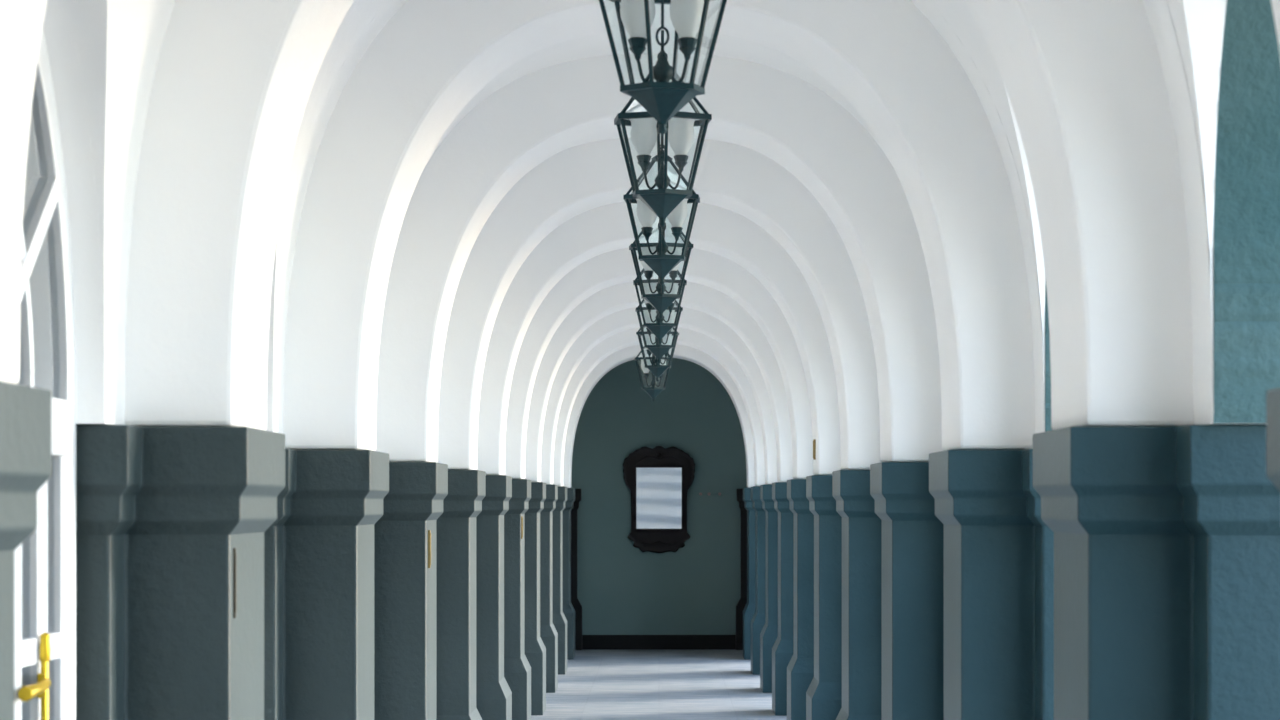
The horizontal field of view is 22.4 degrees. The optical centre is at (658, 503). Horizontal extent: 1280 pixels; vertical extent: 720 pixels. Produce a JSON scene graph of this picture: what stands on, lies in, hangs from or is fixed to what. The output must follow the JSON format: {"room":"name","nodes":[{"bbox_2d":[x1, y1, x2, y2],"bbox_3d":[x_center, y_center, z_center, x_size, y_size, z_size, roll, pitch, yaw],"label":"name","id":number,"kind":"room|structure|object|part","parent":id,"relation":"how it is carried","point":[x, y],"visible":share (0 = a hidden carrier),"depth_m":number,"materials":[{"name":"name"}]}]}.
{"room":"arched corridor","nodes":[
{"label":"arched corridor","id":0,"kind":"room"},
{"bbox_2d":[42,0,272,431],"bbox_3d":[-1.387,-0.238,17.625,0.420,3.753,37.650,0,0,0],"label":"wall","id":1,"kind":"structure","parent":0,"point":[57,27],"depth_m":6.79,"materials":[{"name":"white paint"}]},
{"bbox_2d":[15,29,75,719],"bbox_3d":[-1.264,0.246,5.940,0.126,2.784,1.868,0,0,0],"label":"door","id":2,"kind":"structure","parent":1,"relation":"in","point":[45,562],"depth_m":6.62,"materials":[{"name":"white wood"}]},
{"bbox_3d":[-1.256,0.479,6.230,0.006,0.997,0.440,0,0,0],"label":"pane","id":3,"kind":"part","parent":2,"relation":"part of","materials":[{"name":"clear glass"}]},
{"bbox_3d":[-1.220,0.771,6.337,0.029,1.033,0.265,0,0,-2],"label":"handle","id":4,"kind":"part","parent":2,"relation":"part of","materials":[{"name":"yellow metal"}]},
{"bbox_3d":[-1.256,-0.646,5.940,0.001,0.860,1.720,0,0,0],"label":"fanlight pane","id":5,"kind":"part","parent":2,"relation":"part of","materials":[{"name":"clear glass"}]},
{"bbox_2d":[48,456,60,719],"bbox_3d":[-1.268,0.769,6.635,0.059,1.737,0.150,0,0,0],"label":"glass pane","id":6,"kind":"object","parent":2,"relation":"attached to","point":[54,482],"depth_m":6.71,"materials":[{"name":"clear glass"}]},
{"bbox_2d":[67,0,1226,433],"bbox_3d":[0.115,-1.243,17.625,3.624,2.144,38.250,0,0,0],"label":"ceiling","id":7,"kind":"structure","parent":0,"point":[119,42],"depth_m":7.07,"materials":[{"name":"white paint"}]},
{"bbox_2d":[634,337,672,401],"bbox_3d":[-0.051,-1.387,29.940,0.344,0.889,0.397,0,0,-3],"label":"hanging lantern","id":8,"kind":"object","parent":7,"relation":"hanging from","point":[653,391],"visible":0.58,"depth_m":29.89,"materials":[{"name":"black metal"}]},
{"bbox_3d":[-0.175,-1.206,29.859,0.083,0.276,0.011,0,0,-33],"label":"post","id":9,"kind":"part","parent":8,"relation":"part of","materials":[{"name":"green metal"}]},
{"bbox_3d":[-0.119,-1.276,29.940,0.116,0.140,0.106,0,0,0],"label":"lamp shade","id":10,"kind":"part","parent":8,"relation":"part of","materials":[{"name":"clear glass"}]},
{"bbox_2d":[636,312,678,380],"bbox_3d":[-0.010,-1.425,26.940,0.344,0.812,0.397,0,0,4],"label":"hanging lantern","id":11,"kind":"object","parent":7,"relation":"hanging from","point":[657,370],"visible":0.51,"depth_m":26.89,"materials":[{"name":"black metal"}]},
{"bbox_3d":[-0.143,-1.283,26.875,0.083,0.276,0.011,0,0,-26],"label":"post","id":12,"kind":"part","parent":11,"relation":"part of","materials":[{"name":"green metal"}]},
{"bbox_3d":[-0.133,-1.283,27.023,0.083,0.276,0.011,0,0,34],"label":"post","id":13,"kind":"part","parent":11,"relation":"part of","materials":[{"name":"green metal"}]},
{"bbox_3d":[-0.078,-1.353,26.940,0.116,0.140,0.106,0,0,0],"label":"lamp shade","id":14,"kind":"part","parent":11,"relation":"part of","materials":[{"name":"clear glass"}]},
{"bbox_3d":[0.058,-1.353,26.940,0.116,0.140,0.106,0,0,0],"label":"lamp shade","id":15,"kind":"part","parent":11,"relation":"part of","materials":[{"name":"clear glass"}]},
{"bbox_3d":[0.113,-1.283,26.857,0.083,0.276,0.011,0,0,34],"label":"post","id":16,"kind":"part","parent":11,"relation":"part of","materials":[{"name":"green metal"}]},
{"bbox_3d":[0.123,-1.283,27.005,0.083,0.276,0.011,0,0,-26],"label":"post","id":17,"kind":"part","parent":11,"relation":"part of","materials":[{"name":"green metal"}]},
{"bbox_2d":[635,299,682,362],"bbox_3d":[0.000,-1.435,23.940,0.344,0.792,0.397,0,0,-2],"label":"hanging lantern","id":18,"kind":"object","parent":7,"relation":"hanging from","point":[658,350],"visible":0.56,"depth_m":23.90,"materials":[{"name":"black metal"}]},
{"bbox_3d":[-0.126,-1.303,23.862,0.083,0.276,0.011,0,0,-32],"label":"post","id":19,"kind":"part","parent":18,"relation":"part of","materials":[{"name":"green metal"}]},
{"bbox_3d":[-0.068,-1.373,23.940,0.116,0.140,0.106,0,0,0],"label":"lamp shade","id":20,"kind":"part","parent":18,"relation":"part of","materials":[{"name":"clear glass"}]},
{"bbox_3d":[0.068,-1.373,23.940,0.116,0.140,0.106,0,0,0],"label":"lamp shade","id":21,"kind":"part","parent":18,"relation":"part of","materials":[{"name":"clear glass"}]},
{"bbox_3d":[0.131,-1.303,23.870,0.083,0.276,0.011,0,0,28],"label":"post","id":22,"kind":"part","parent":18,"relation":"part of","materials":[{"name":"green metal"}]},
{"bbox_2d":[633,252,686,343],"bbox_3d":[0.006,-1.432,20.940,0.344,0.799,0.397,0,0,0],"label":"hanging lantern","id":23,"kind":"object","parent":7,"relation":"hanging from","point":[659,329],"visible":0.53,"depth_m":20.89,"materials":[{"name":"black metal"}]},
{"bbox_3d":[-0.122,-1.296,20.866,0.075,0.276,0.049,0,0,0],"label":"post","id":24,"kind":"part","parent":23,"relation":"part of","materials":[{"name":"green metal"}]},
{"bbox_3d":[-0.062,-1.366,20.940,0.116,0.140,0.106,0,0,0],"label":"lamp shade","id":25,"kind":"part","parent":23,"relation":"part of","materials":[{"name":"clear glass"}]},
{"bbox_3d":[0.075,-1.366,20.940,0.116,0.140,0.106,0,0,0],"label":"lamp shade","id":26,"kind":"part","parent":23,"relation":"part of","materials":[{"name":"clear glass"}]},
{"bbox_3d":[0.135,-1.296,20.866,0.075,0.276,0.049,0,0,0],"label":"post","id":27,"kind":"part","parent":23,"relation":"part of","materials":[{"name":"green metal"}]},
{"bbox_2d":[629,217,692,318],"bbox_3d":[0.011,-1.428,17.940,0.344,0.806,0.397,0,0,-4],"label":"hanging lantern","id":28,"kind":"object","parent":7,"relation":"hanging from","point":[660,301],"visible":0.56,"depth_m":17.90,"materials":[{"name":"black metal"}]},
{"bbox_3d":[-0.122,-1.289,18.005,0.083,0.276,0.011,0,0,26],"label":"post","id":29,"kind":"part","parent":28,"relation":"part of","materials":[{"name":"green metal"}]},
{"bbox_3d":[-0.112,-1.289,17.857,0.083,0.276,0.011,0,0,-34],"label":"post","id":30,"kind":"part","parent":28,"relation":"part of","materials":[{"name":"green metal"}]},
{"bbox_3d":[-0.057,-1.359,17.940,0.116,0.140,0.106,0,0,0],"label":"lamp shade","id":31,"kind":"part","parent":28,"relation":"part of","materials":[{"name":"clear glass"}]},
{"bbox_3d":[0.080,-1.359,17.940,0.116,0.140,0.106,0,0,0],"label":"lamp shade","id":32,"kind":"part","parent":28,"relation":"part of","materials":[{"name":"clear glass"}]},
{"bbox_3d":[0.134,-1.289,18.023,0.083,0.276,0.011,0,0,-34],"label":"post","id":33,"kind":"part","parent":28,"relation":"part of","materials":[{"name":"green metal"}]},
{"bbox_3d":[0.144,-1.289,17.875,0.083,0.276,0.011,0,0,26],"label":"post","id":34,"kind":"part","parent":28,"relation":"part of","materials":[{"name":"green metal"}]},
{"bbox_2d":[623,145,699,284],"bbox_3d":[0.014,-1.420,14.940,0.344,0.821,0.397,0,0,3],"label":"hanging lantern","id":35,"kind":"object","parent":7,"relation":"hanging from","point":[661,264],"visible":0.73,"depth_m":14.90,"materials":[{"name":"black metal"}]},
{"bbox_3d":[-0.118,-1.274,14.873,0.083,0.276,0.011,0,0,-27],"label":"post","id":36,"kind":"part","parent":35,"relation":"part of","materials":[{"name":"green metal"}]},
{"bbox_3d":[-0.110,-1.274,15.021,0.083,0.276,0.011,0,0,33],"label":"post","id":37,"kind":"part","parent":35,"relation":"part of","materials":[{"name":"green metal"}]},
{"bbox_3d":[-0.055,-1.344,14.940,0.116,0.140,0.106,0,0,0],"label":"lamp shade","id":38,"kind":"part","parent":35,"relation":"part of","materials":[{"name":"clear glass"}]},
{"bbox_3d":[-0.029,-1.189,14.940,0.061,0.077,0.010,0,0,0],"label":"arm","id":39,"kind":"part","parent":35,"relation":"part of","materials":[{"name":"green metal"}]},
{"bbox_3d":[0.006,-1.274,14.792,0.011,0.276,0.082,0,0,3],"label":"post","id":40,"kind":"part","parent":35,"relation":"part of","materials":[{"name":"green metal"}]},
{"bbox_3d":[0.057,-1.189,14.940,0.061,0.077,0.010,0,0,0],"label":"arm","id":41,"kind":"part","parent":35,"relation":"part of","materials":[{"name":"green metal"}]},
{"bbox_3d":[0.082,-1.344,14.940,0.116,0.140,0.106,0,0,0],"label":"lamp shade","id":42,"kind":"part","parent":35,"relation":"part of","materials":[{"name":"clear glass"}]},
{"bbox_3d":[0.138,-1.274,14.859,0.083,0.276,0.011,0,0,33],"label":"post","id":43,"kind":"part","parent":35,"relation":"part of","materials":[{"name":"green metal"}]},
{"bbox_3d":[0.146,-1.274,15.007,0.083,0.276,0.011,0,0,-27],"label":"post","id":44,"kind":"part","parent":35,"relation":"part of","materials":[{"name":"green metal"}]},
{"bbox_2d":[599,0,726,134],"bbox_3d":[0.010,-1.425,8.940,0.344,0.812,0.397,0,0,15],"label":"hanging lantern","id":45,"kind":"object","parent":7,"relation":"hanging from","point":[662,99],"visible":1,"depth_m":8.91,"materials":[{"name":"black metal"}]},
{"bbox_3d":[-0.133,-1.283,8.902,0.083,0.276,0.011,0,0,-15],"label":"post","id":46,"kind":"part","parent":45,"relation":"part of","materials":[{"name":"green metal"}]},
{"bbox_3d":[-0.095,-1.283,9.045,0.083,0.276,0.011,0,0,45],"label":"post","id":47,"kind":"part","parent":45,"relation":"part of","materials":[{"name":"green metal"}]},
{"bbox_3d":[-0.059,-1.353,8.940,0.116,0.140,0.106,0,0,0],"label":"lamp shade","id":48,"kind":"part","parent":45,"relation":"part of","materials":[{"name":"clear glass"}]},
{"bbox_3d":[-0.033,-1.198,8.940,0.061,0.077,0.010,0,0,0],"label":"arm","id":49,"kind":"part","parent":45,"relation":"part of","materials":[{"name":"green metal"}]},
{"bbox_3d":[-0.029,-1.283,8.797,0.011,0.276,0.082,0,0,15],"label":"post","id":50,"kind":"part","parent":45,"relation":"part of","materials":[{"name":"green metal"}]},
{"bbox_3d":[0.010,-1.423,8.940,0.039,0.363,0.008,0,0,0],"label":"stem","id":51,"kind":"part","parent":45,"relation":"part of","materials":[{"name":"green metal"}]},
{"bbox_3d":[0.048,-1.283,9.083,0.011,0.276,0.082,0,0,15],"label":"post","id":52,"kind":"part","parent":45,"relation":"part of","materials":[{"name":"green metal"}]},
{"bbox_3d":[0.052,-1.198,8.940,0.061,0.077,0.010,0,0,0],"label":"arm","id":53,"kind":"part","parent":45,"relation":"part of","materials":[{"name":"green metal"}]},
{"bbox_3d":[0.078,-1.353,8.940,0.116,0.140,0.106,0,0,0],"label":"lamp shade","id":54,"kind":"part","parent":45,"relation":"part of","materials":[{"name":"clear glass"}]},
{"bbox_3d":[0.114,-1.283,8.835,0.083,0.276,0.011,0,0,45],"label":"post","id":55,"kind":"part","parent":45,"relation":"part of","materials":[{"name":"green metal"}]},
{"bbox_3d":[0.153,-1.283,8.978,0.083,0.276,0.011,0,0,-15],"label":"post","id":56,"kind":"part","parent":45,"relation":"part of","materials":[{"name":"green metal"}]},
{"bbox_2d":[614,30,711,227],"bbox_3d":[0.013,-1.425,11.940,0.344,0.812,0.397,0,0,-5],"label":"hanging lantern","id":57,"kind":"object","parent":7,"relation":"hanging from","point":[662,201],"visible":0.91,"depth_m":11.90,"materials":[{"name":"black metal"}]},
{"bbox_3d":[-0.121,-1.283,12.003,0.083,0.276,0.011,0,0,25],"label":"post","id":58,"kind":"part","parent":57,"relation":"part of","materials":[{"name":"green metal"}]},
{"bbox_3d":[-0.108,-1.283,11.855,0.083,0.276,0.011,0,0,-35],"label":"post","id":59,"kind":"part","parent":57,"relation":"part of","materials":[{"name":"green metal"}]},
{"bbox_3d":[-0.056,-1.353,11.940,0.116,0.140,0.106,0,0,0],"label":"lamp shade","id":60,"kind":"part","parent":57,"relation":"part of","materials":[{"name":"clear glass"}]},
{"bbox_3d":[-0.030,-1.198,11.940,0.061,0.077,0.010,0,0,0],"label":"arm","id":61,"kind":"part","parent":57,"relation":"part of","materials":[{"name":"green metal"}]},
{"bbox_3d":[0.000,-1.283,12.088,0.011,0.276,0.082,0,0,-5],"label":"post","id":62,"kind":"part","parent":57,"relation":"part of","materials":[{"name":"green metal"}]},
{"bbox_3d":[0.013,-1.423,11.940,0.039,0.363,0.008,0,0,0],"label":"stem","id":63,"kind":"part","parent":57,"relation":"part of","materials":[{"name":"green metal"}]},
{"bbox_3d":[0.013,-1.730,11.940,0.100,0.201,0.098,0,0,-5],"label":"hanging rod","id":64,"kind":"part","parent":57,"relation":"part of","materials":[{"name":"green metal"}]},
{"bbox_3d":[0.026,-1.283,11.793,0.011,0.276,0.082,0,0,-5],"label":"post","id":65,"kind":"part","parent":57,"relation":"part of","materials":[{"name":"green metal"}]},
{"bbox_3d":[0.056,-1.198,11.940,0.061,0.077,0.010,0,0,0],"label":"arm","id":66,"kind":"part","parent":57,"relation":"part of","materials":[{"name":"green metal"}]},
{"bbox_3d":[0.081,-1.353,11.940,0.116,0.140,0.106,0,0,0],"label":"lamp shade","id":67,"kind":"part","parent":57,"relation":"part of","materials":[{"name":"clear glass"}]},
{"bbox_3d":[0.134,-1.283,12.025,0.083,0.276,0.011,0,0,-35],"label":"post","id":68,"kind":"part","parent":57,"relation":"part of","materials":[{"name":"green metal"}]},
{"bbox_3d":[0.147,-1.283,11.877,0.083,0.276,0.011,0,0,25],"label":"post","id":69,"kind":"part","parent":57,"relation":"part of","materials":[{"name":"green metal"}]},
{"bbox_2d":[571,358,746,634],"bbox_3d":[0.040,-0.238,36.575,3.274,3.753,0.250,0,0,0],"label":"wall","id":70,"kind":"structure","parent":0,"point":[623,589],"depth_m":36.45,"materials":[{"name":"paint"}]},
{"bbox_2d":[571,489,581,649],"bbox_3d":[-1.021,0.734,36.369,0.313,1.809,0.162,0,0,0],"label":"trim","id":71,"kind":"structure","parent":70,"relation":"attached to","point":[575,601],"depth_m":36.32,"materials":[{"name":"black paint"}]},
{"bbox_2d":[623,446,694,552],"bbox_3d":[0.000,-0.051,36.387,0.816,1.211,0.115,0,0,0],"label":"wall mirror","id":72,"kind":"object","parent":70,"relation":"attached to","point":[658,479],"visible":1,"depth_m":36.39,"materials":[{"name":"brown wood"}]},
{"bbox_2d":[636,468,681,528],"bbox_3d":[0.000,-0.065,36.394,0.529,0.708,0.006,0,3,0],"label":"mirror glass","id":73,"kind":"object","parent":72,"relation":"attached to","point":[658,490],"depth_m":36.40,"materials":[{"name":"silver metal"}]},
{"bbox_2d":[582,635,735,649],"bbox_3d":[0.000,1.556,36.440,1.746,0.165,0.020,0,0,0],"label":"baseboard","id":74,"kind":"structure","parent":70,"relation":"attached to","point":[589,642],"depth_m":36.43,"materials":[{"name":"black paint"}]},
{"bbox_2d":[736,489,746,649],"bbox_3d":[1.021,0.734,36.369,0.313,1.809,0.162,0,0,0],"label":"trim","id":75,"kind":"structure","parent":70,"relation":"attached to","point":[742,601],"depth_m":36.32,"materials":[{"name":"black paint"}]},
{"bbox_2d":[531,650,786,719],"bbox_3d":[0.040,1.713,17.625,3.274,0.150,38.250,0,0,0],"label":"floor","id":76,"kind":"structure","parent":0,"point":[596,684],"depth_m":28.73,"materials":[{"name":"stone"}]},
{"bbox_2d":[0,381,51,719],"bbox_3d":[-1.248,0.735,4.440,0.695,1.807,1.080,0,0,0],"label":"pillar","id":77,"kind":"structure","parent":76,"relation":"on","point":[25,411],"depth_m":4.66,"materials":[{"name":"grey paint"}]},
{"bbox_2d":[0,0,1279,383],"bbox_3d":[0.000,-1.009,4.447,2.394,1.676,0.645,0,0,0],"label":"arch","id":78,"kind":"object","parent":77,"relation":"on","point":[21,21],"visible":0.88,"depth_m":4.66,"materials":[{"name":"white paint"}]},
{"bbox_2d":[76,425,284,719],"bbox_3d":[-1.248,0.735,7.440,0.695,1.807,1.080,0,0,0],"label":"pillar","id":79,"kind":"structure","parent":76,"relation":"on","point":[162,513],"depth_m":7.12,"materials":[{"name":"grey paint"}]},
{"bbox_2d":[233,548,236,617],"bbox_3d":[-0.942,0.175,7.190,0.006,0.155,0.012,0,0,0],"label":"wall fitting","id":80,"kind":"object","parent":79,"relation":"attached to","point":[234,549],"visible":1,"depth_m":7.18,"materials":[{"name":"gold metal"}]},
{"bbox_2d":[124,0,1193,429],"bbox_3d":[0.000,-1.009,7.447,2.394,1.676,0.645,0,0,0],"label":"arch","id":81,"kind":"object","parent":79,"relation":"on","point":[1084,80],"visible":0.95,"depth_m":7.12,"materials":[{"name":"white paint"}]},
{"bbox_2d":[264,449,388,719],"bbox_3d":[-1.248,0.735,10.440,0.695,1.807,1.080,0,0,0],"label":"pillar","id":82,"kind":"structure","parent":76,"relation":"on","point":[319,546],"depth_m":10.12,"materials":[{"name":"grey paint"}]},
{"bbox_2d":[283,0,1034,450],"bbox_3d":[0.000,-1.009,10.447,2.394,1.676,0.645,0,0,0],"label":"arch","id":83,"kind":"object","parent":82,"relation":"on","point":[431,58],"visible":0.9,"depth_m":10.12,"materials":[{"name":"white paint"}]},
{"bbox_2d":[374,462,447,719],"bbox_3d":[-1.248,0.735,13.440,0.695,1.807,1.080,0,0,0],"label":"pillar","id":84,"kind":"structure","parent":76,"relation":"on","point":[405,588],"depth_m":13.12,"materials":[{"name":"grey paint"}]},
{"bbox_2d":[428,530,430,567],"bbox_3d":[-0.939,0.184,13.240,0.012,0.155,0.012,0,0,0],"label":"wall fitting","id":85,"kind":"object","parent":84,"relation":"attached to","point":[429,531],"visible":1,"depth_m":13.23,"materials":[{"name":"gold metal"}]},
{"bbox_2d":[375,53,942,461],"bbox_3d":[0.000,-1.009,13.447,2.394,1.676,0.645,0,0,0],"label":"arch","id":86,"kind":"object","parent":84,"relation":"on","point":[543,113],"visible":0.86,"depth_m":13.12,"materials":[{"name":"white paint"}]},
{"bbox_2d":[437,470,485,719],"bbox_3d":[-1.248,0.735,16.440,0.695,1.807,1.080,0,0,0],"label":"pillar","id":87,"kind":"structure","parent":76,"relation":"on","point":[456,526],"depth_m":16.13,"materials":[{"name":"grey paint"}]},
{"bbox_2d":[437,137,880,469],"bbox_3d":[0.000,-1.009,16.448,2.394,1.676,0.645,0,0,0],"label":"arch","id":88,"kind":"object","parent":87,"relation":"on","point":[576,180],"visible":0.84,"depth_m":16.13,"materials":[{"name":"white paint"}]},
{"bbox_2d":[476,475,511,719],"bbox_3d":[-1.248,0.735,19.440,0.695,1.807,1.080,0,0,0],"label":"pillar","id":89,"kind":"structure","parent":76,"relation":"on","point":[493,692],"depth_m":19.12,"materials":[{"name":"grey paint"}]},
{"bbox_2d":[477,202,840,474],"bbox_3d":[0.000,-1.009,19.448,2.394,1.676,0.645,0,0,0],"label":"arch","id":90,"kind":"object","parent":89,"relation":"on","point":[589,234],"visible":0.69,"depth_m":19.12,"materials":[{"name":"white paint"}]},
{"bbox_2d":[813,439,815,459],"bbox_3d":[0.923,-0.324,19.240,0.016,0.120,0.012,0,0,0],"label":"wall fitting","id":91,"kind":"object","parent":90,"relation":"attached to","point":[814,440],"visible":1,"depth_m":19.23,"materials":[{"name":"gold metal"}]},
{"bbox_2d":[504,479,530,719],"bbox_3d":[-1.248,0.735,22.440,0.695,1.807,1.080,0,0,0],"label":"pillar","id":92,"kind":"structure","parent":76,"relation":"on","point":[517,669],"depth_m":22.12,"materials":[{"name":"grey paint"}]},
{"bbox_2d":[521,516,522,538],"bbox_3d":[-0.939,0.162,22.180,0.012,0.155,0.012,0,0,0],"label":"wall fitting","id":93,"kind":"object","parent":92,"relation":"attached to","point":[521,516],"visible":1,"depth_m":22.17,"materials":[{"name":"gold metal"}]},
{"bbox_2d":[505,248,812,478],"bbox_3d":[0.000,-1.009,22.448,2.394,1.676,0.645,0,0,0],"label":"arch","id":94,"kind":"object","parent":92,"relation":"on","point":[600,272],"visible":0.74,"depth_m":22.12,"materials":[{"name":"white paint"}]},
{"bbox_2d":[525,482,545,714],"bbox_3d":[-1.248,0.735,25.440,0.695,1.807,1.080,0,0,0],"label":"pillar","id":95,"kind":"structure","parent":76,"relation":"on","point":[535,649],"depth_m":25.12,"materials":[{"name":"grey paint"}]},
{"bbox_2d":[525,281,792,481],"bbox_3d":[0.000,-1.009,25.448,2.394,1.676,0.645,0,0,0],"label":"arch","id":96,"kind":"object","parent":95,"relation":"on","point":[622,296],"visible":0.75,"depth_m":25.12,"materials":[{"name":"white paint"}]},
{"bbox_2d":[540,485,557,692],"bbox_3d":[-1.248,0.735,28.440,0.695,1.807,1.080,0,0,0],"label":"pillar","id":97,"kind":"structure","parent":76,"relation":"on","point":[548,633],"depth_m":28.12,"materials":[{"name":"grey paint"}]},
{"bbox_2d":[541,306,776,484],"bbox_3d":[0.000,-1.009,28.448,2.394,1.676,0.645,0,0,0],"label":"arch","id":98,"kind":"object","parent":97,"relation":"on","point":[609,325],"visible":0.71,"depth_m":28.12,"materials":[{"name":"white paint"}]},
{"bbox_2d":[553,486,566,674],"bbox_3d":[-1.248,0.735,31.440,0.695,1.807,1.080,0,0,0],"label":"pillar","id":99,"kind":"structure","parent":76,"relation":"on","point":[559,619],"depth_m":31.12,"materials":[{"name":"grey paint"}]},
{"bbox_2d":[552,327,765,485],"bbox_3d":[0.000,-1.009,31.448,2.394,1.676,0.645,0,0,0],"label":"arch","id":100,"kind":"object","parent":99,"relation":"on","point":[686,337],"visible":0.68,"depth_m":31.12,"materials":[{"name":"white paint"}]},
{"bbox_2d":[563,488,574,659],"bbox_3d":[-1.248,0.735,34.440,0.695,1.807,1.080,0,0,0],"label":"pillar","id":101,"kind":"structure","parent":76,"relation":"on","point":[568,609],"depth_m":34.12,"materials":[{"name":"grey paint"}]},
{"bbox_2d":[563,344,754,487],"bbox_3d":[0.000,-1.009,34.447,2.394,1.676,0.645,0,0,0],"label":"arch","id":102,"kind":"object","parent":101,"relation":"on","point":[683,352],"visible":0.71,"depth_m":34.12,"materials":[{"name":"white paint"}]},
{"bbox_2d":[743,488,754,659],"bbox_3d":[1.288,0.735,34.440,0.775,1.807,1.080,0,0,0],"label":"pillar","id":103,"kind":"structure","parent":76,"relation":"on","point":[749,609],"depth_m":34.12,"materials":[{"name":"blue paint"}]},
{"bbox_2d":[751,486,764,674],"bbox_3d":[1.288,0.735,31.440,0.775,1.807,1.080,0,0,0],"label":"pillar","id":104,"kind":"structure","parent":76,"relation":"on","point":[758,619],"depth_m":31.12,"materials":[{"name":"blue paint"}]},
{"bbox_2d":[760,485,777,692],"bbox_3d":[1.288,0.735,28.440,0.775,1.807,1.080,0,0,0],"label":"pillar","id":105,"kind":"structure","parent":76,"relation":"on","point":[769,633],"depth_m":28.12,"materials":[{"name":"blue paint"}]},
{"bbox_2d":[772,482,792,714],"bbox_3d":[1.288,0.735,25.440,0.775,1.807,1.080,0,0,0],"label":"pillar","id":106,"kind":"structure","parent":76,"relation":"on","point":[782,649],"depth_m":25.12,"materials":[{"name":"blue paint"}]},
{"bbox_2d":[787,479,813,719],"bbox_3d":[1.288,0.735,22.440,0.775,1.807,1.080,0,0,0],"label":"pillar","id":107,"kind":"structure","parent":76,"relation":"on","point":[800,669],"depth_m":22.12,"materials":[{"name":"blue paint"}]},
{"bbox_2d":[806,475,841,719],"bbox_3d":[1.288,0.735,19.440,0.775,1.807,1.080,0,0,0],"label":"pillar","id":108,"kind":"structure","parent":76,"relation":"on","point":[824,692],"depth_m":19.12,"materials":[{"name":"blue paint"}]},
{"bbox_2d":[832,470,880,719],"bbox_3d":[1.288,0.735,16.440,0.775,1.807,1.080,0,0,0],"label":"pillar","id":109,"kind":"structure","parent":76,"relation":"on","point":[861,526],"depth_m":16.13,"materials":[{"name":"blue paint"}]},
{"bbox_2d":[870,462,943,719],"bbox_3d":[1.288,0.735,13.440,0.775,1.807,1.080,0,0,0],"label":"pillar","id":110,"kind":"structure","parent":76,"relation":"on","point":[912,536],"depth_m":13.12,"materials":[{"name":"blue paint"}]},
{"bbox_2d":[929,449,1053,719],"bbox_3d":[1.288,0.735,10.440,0.775,1.807,1.080,0,0,0],"label":"pillar","id":111,"kind":"structure","parent":76,"relation":"on","point":[999,548],"depth_m":10.12,"materials":[{"name":"blue paint"}]},
{"bbox_2d":[1033,425,1279,719],"bbox_3d":[1.288,0.735,7.440,0.775,1.807,1.080,0,0,0],"label":"pillar","id":112,"kind":"structure","parent":76,"relation":"on","point":[1167,539],"depth_m":7.10,"materials":[{"name":"blue paint"}]},
{"bbox_2d":[1266,388,1279,490],"bbox_3d":[1.288,0.735,4.440,0.775,1.807,1.080,0,0,0],"label":"pillar","id":113,"kind":"structure","parent":76,"relation":"on","point":[1273,395],"depth_m":4.75,"materials":[{"name":"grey paint"}]},
{"bbox_2d":[1045,0,1279,431],"bbox_3d":[1.427,-0.238,17.625,0.500,3.753,37.650,0,0,0],"label":"wall","id":114,"kind":"structure","parent":0,"point":[1247,163],"depth_m":6.87,"materials":[{"name":"teal paint"}]}
]}

